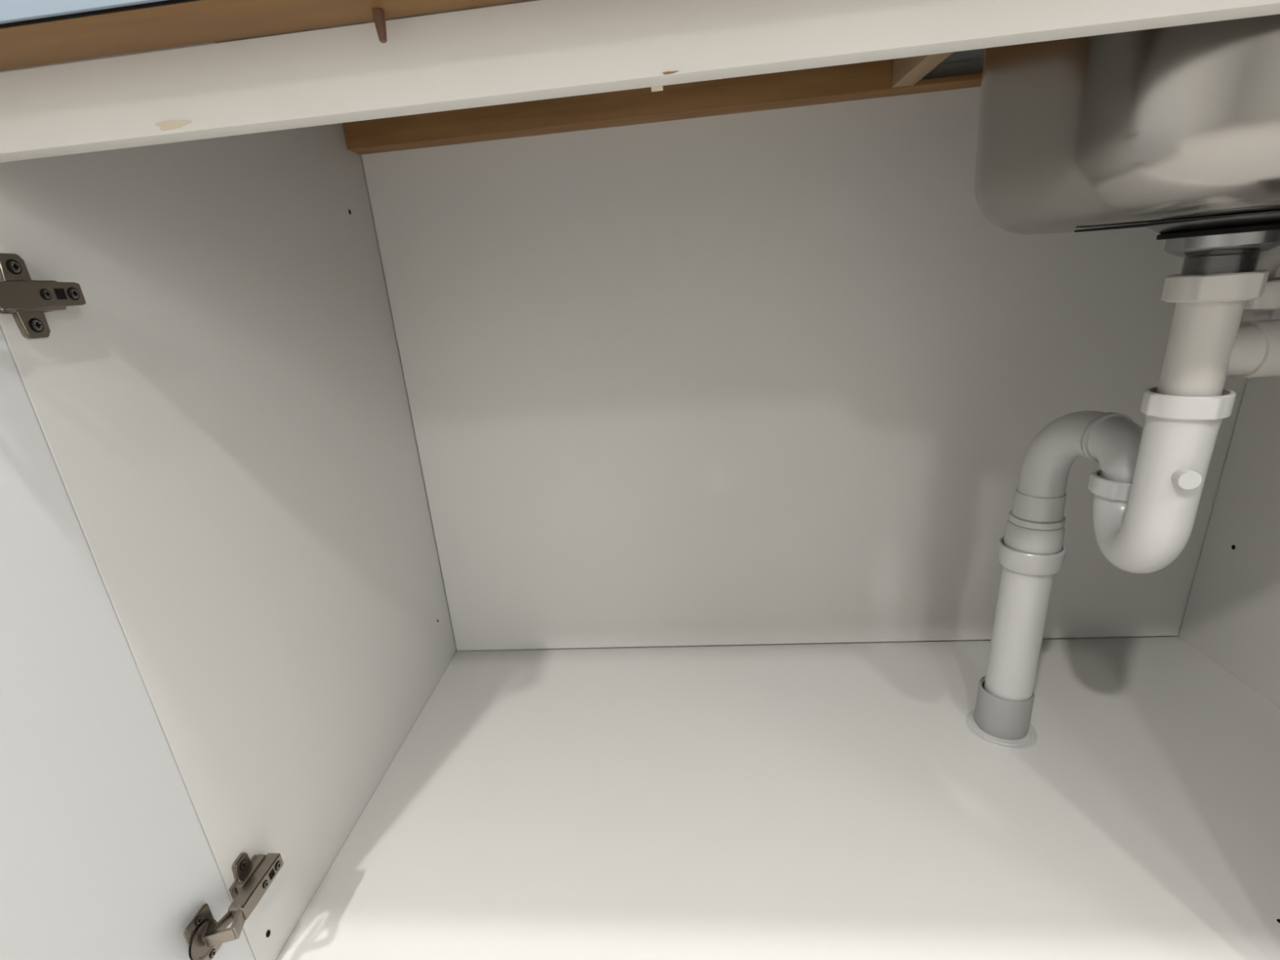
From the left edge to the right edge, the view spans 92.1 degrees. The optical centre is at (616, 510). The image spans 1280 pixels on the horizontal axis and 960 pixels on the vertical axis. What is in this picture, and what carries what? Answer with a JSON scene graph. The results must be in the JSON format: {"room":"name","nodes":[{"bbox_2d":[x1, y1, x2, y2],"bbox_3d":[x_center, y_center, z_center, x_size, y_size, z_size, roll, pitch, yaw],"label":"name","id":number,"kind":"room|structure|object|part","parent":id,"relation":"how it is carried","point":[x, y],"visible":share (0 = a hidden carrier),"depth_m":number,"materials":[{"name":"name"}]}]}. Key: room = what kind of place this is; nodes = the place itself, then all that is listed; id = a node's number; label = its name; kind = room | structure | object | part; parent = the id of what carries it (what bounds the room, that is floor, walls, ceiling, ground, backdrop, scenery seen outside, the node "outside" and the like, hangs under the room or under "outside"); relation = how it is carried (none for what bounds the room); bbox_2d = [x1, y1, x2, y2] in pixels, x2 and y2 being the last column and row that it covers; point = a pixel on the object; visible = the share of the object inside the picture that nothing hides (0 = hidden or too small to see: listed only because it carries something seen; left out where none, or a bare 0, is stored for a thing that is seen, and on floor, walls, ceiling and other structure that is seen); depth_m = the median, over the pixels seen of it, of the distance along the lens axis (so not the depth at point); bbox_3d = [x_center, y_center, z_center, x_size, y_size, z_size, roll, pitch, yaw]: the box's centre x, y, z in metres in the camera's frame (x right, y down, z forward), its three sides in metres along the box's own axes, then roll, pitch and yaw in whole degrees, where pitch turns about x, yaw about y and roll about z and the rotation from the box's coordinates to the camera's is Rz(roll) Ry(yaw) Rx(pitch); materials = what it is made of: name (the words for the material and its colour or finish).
{"room":"under-sink kitchen cabinet","nodes":[
{"label":"under-sink kitchen cabinet","id":0,"kind":"room"},
{"bbox_2d":[360,48,1277,651],"bbox_3d":[0.373,-0.837,0.519,4.800,2.450,0.050,-3,20,6],"label":"wall","id":1,"kind":"structure","parent":0,"point":[977,54],"depth_m":0.81,"materials":[{"name":"white paint"}]},
{"bbox_3d":[0.272,1.151,-1.256,4.800,0.050,4.750,-3,20,6],"label":"floor","id":2,"kind":"structure","parent":0,"visible":0},
{"bbox_2d":[0,0,1279,959],"bbox_3d":[0.133,0.092,0.366,1.162,0.850,0.917,-3,20,6],"label":"base cabinet","id":3,"kind":"object","parent":2,"relation":"on","point":[712,325],"visible":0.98,"depth_m":0.63,"materials":[{"name":"white laminate"}]},
{"bbox_3d":[-0.318,-0.115,0.330,0.003,0.043,0.030,-3,20,6],"label":"mounting plate","id":4,"kind":"part","parent":3,"relation":"part of","materials":[{"name":"silver metal"}]},
{"bbox_3d":[-0.306,-0.114,0.324,0.011,0.013,0.048,-3,20,6],"label":"arm","id":5,"kind":"part","parent":3,"relation":"part of","materials":[{"name":"silver metal"}]},
{"bbox_3d":[-0.394,0.188,0.198,0.018,0.591,0.461,3,21,21],"label":"cabinet door","id":6,"kind":"part","parent":3,"relation":"part of","materials":[{"name":"white paint"}]},
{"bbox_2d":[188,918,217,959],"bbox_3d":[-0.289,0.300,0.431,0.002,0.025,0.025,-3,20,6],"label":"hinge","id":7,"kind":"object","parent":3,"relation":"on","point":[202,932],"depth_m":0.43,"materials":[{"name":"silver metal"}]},
{"bbox_3d":[-0.297,-0.026,0.596,0.018,0.718,0.469,-3,20,6],"label":"panel","id":8,"kind":"part","parent":3,"relation":"part of","materials":[{"name":"white laminate"}]},
{"bbox_3d":[-0.285,0.284,0.475,0.003,0.043,0.030,-3,20,6],"label":"mounting plate","id":9,"kind":"part","parent":3,"relation":"part of","materials":[{"name":"silver metal"}]},
{"bbox_3d":[-0.274,0.285,0.469,0.011,0.013,0.048,-3,20,6],"label":"arm","id":10,"kind":"part","parent":3,"relation":"part of","materials":[{"name":"silver metal"}]},
{"bbox_2d":[0,0,537,70],"bbox_3d":[0.182,-0.349,0.414,2.200,0.140,0.513,-3,20,6],"label":"countertop","id":11,"kind":"structure","parent":3,"relation":"on","point":[33,33],"depth_m":0.25,"materials":[{"name":"brown wood"}]},
{"bbox_2d":[974,13,1279,275],"bbox_3d":[0.366,-0.275,0.347,0.290,0.264,0.284,-3,20,6],"label":"sink","id":12,"kind":"object","parent":11,"relation":"in","point":[1173,132],"visible":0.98,"depth_m":0.31,"materials":[{"name":"silver metal"}]},
{"bbox_2d":[1002,245,1279,573],"bbox_3d":[0.461,-0.068,0.493,0.186,0.283,0.210,-3,20,6],"label":"trap","id":13,"kind":"object","parent":12,"relation":"attached to","point":[1148,486],"visible":0.98,"depth_m":0.42,"materials":[{"name":"grey plastic"}]},
{"bbox_3d":[0.375,-0.176,0.377,0.080,0.006,0.080,-3,20,6],"label":"strainer plate","id":14,"kind":"part","parent":12,"relation":"part of","materials":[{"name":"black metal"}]},
{"bbox_3d":[-0.009,-0.433,0.653,0.578,0.039,0.031,-3,20,6],"label":"rail","id":15,"kind":"part","parent":3,"relation":"part of","materials":[{"name":"brown wood"}]},
{"bbox_3d":[0.170,-0.206,0.244,1.000,0.031,0.014,-3,20,6],"label":"rail","id":16,"kind":"part","parent":3,"relation":"part of","materials":[{"name":"laminate"}]},
{"bbox_3d":[0.236,0.280,0.661,1.000,0.018,0.468,-3,20,6],"label":"panel","id":17,"kind":"part","parent":3,"relation":"part of","materials":[{"name":"white laminate"}]},
{"bbox_3d":[0.228,-0.132,0.763,0.998,0.683,0.005,-3,20,6],"label":"panel","id":18,"kind":"part","parent":3,"relation":"part of","materials":[{"name":"white laminate"}]},
{"bbox_3d":[0.489,-0.439,0.606,0.421,0.005,0.031,-3,20,6],"label":"rail","id":19,"kind":"part","parent":3,"relation":"part of","materials":[{"name":"brown wood"}]},
{"bbox_2d":[965,536,1066,749],"bbox_3d":[0.422,0.139,0.653,0.069,0.221,0.069,-3,20,6],"label":"pipe","id":20,"kind":"object","parent":3,"relation":"on","point":[1005,698],"visible":0.89,"depth_m":0.65,"materials":[{"name":"white plastic"}]},
{"bbox_3d":[0.714,-0.071,0.488,0.018,0.718,0.469,-3,20,6],"label":"panel","id":21,"kind":"part","parent":3,"relation":"part of","materials":[{"name":"white laminate"}]}
]}

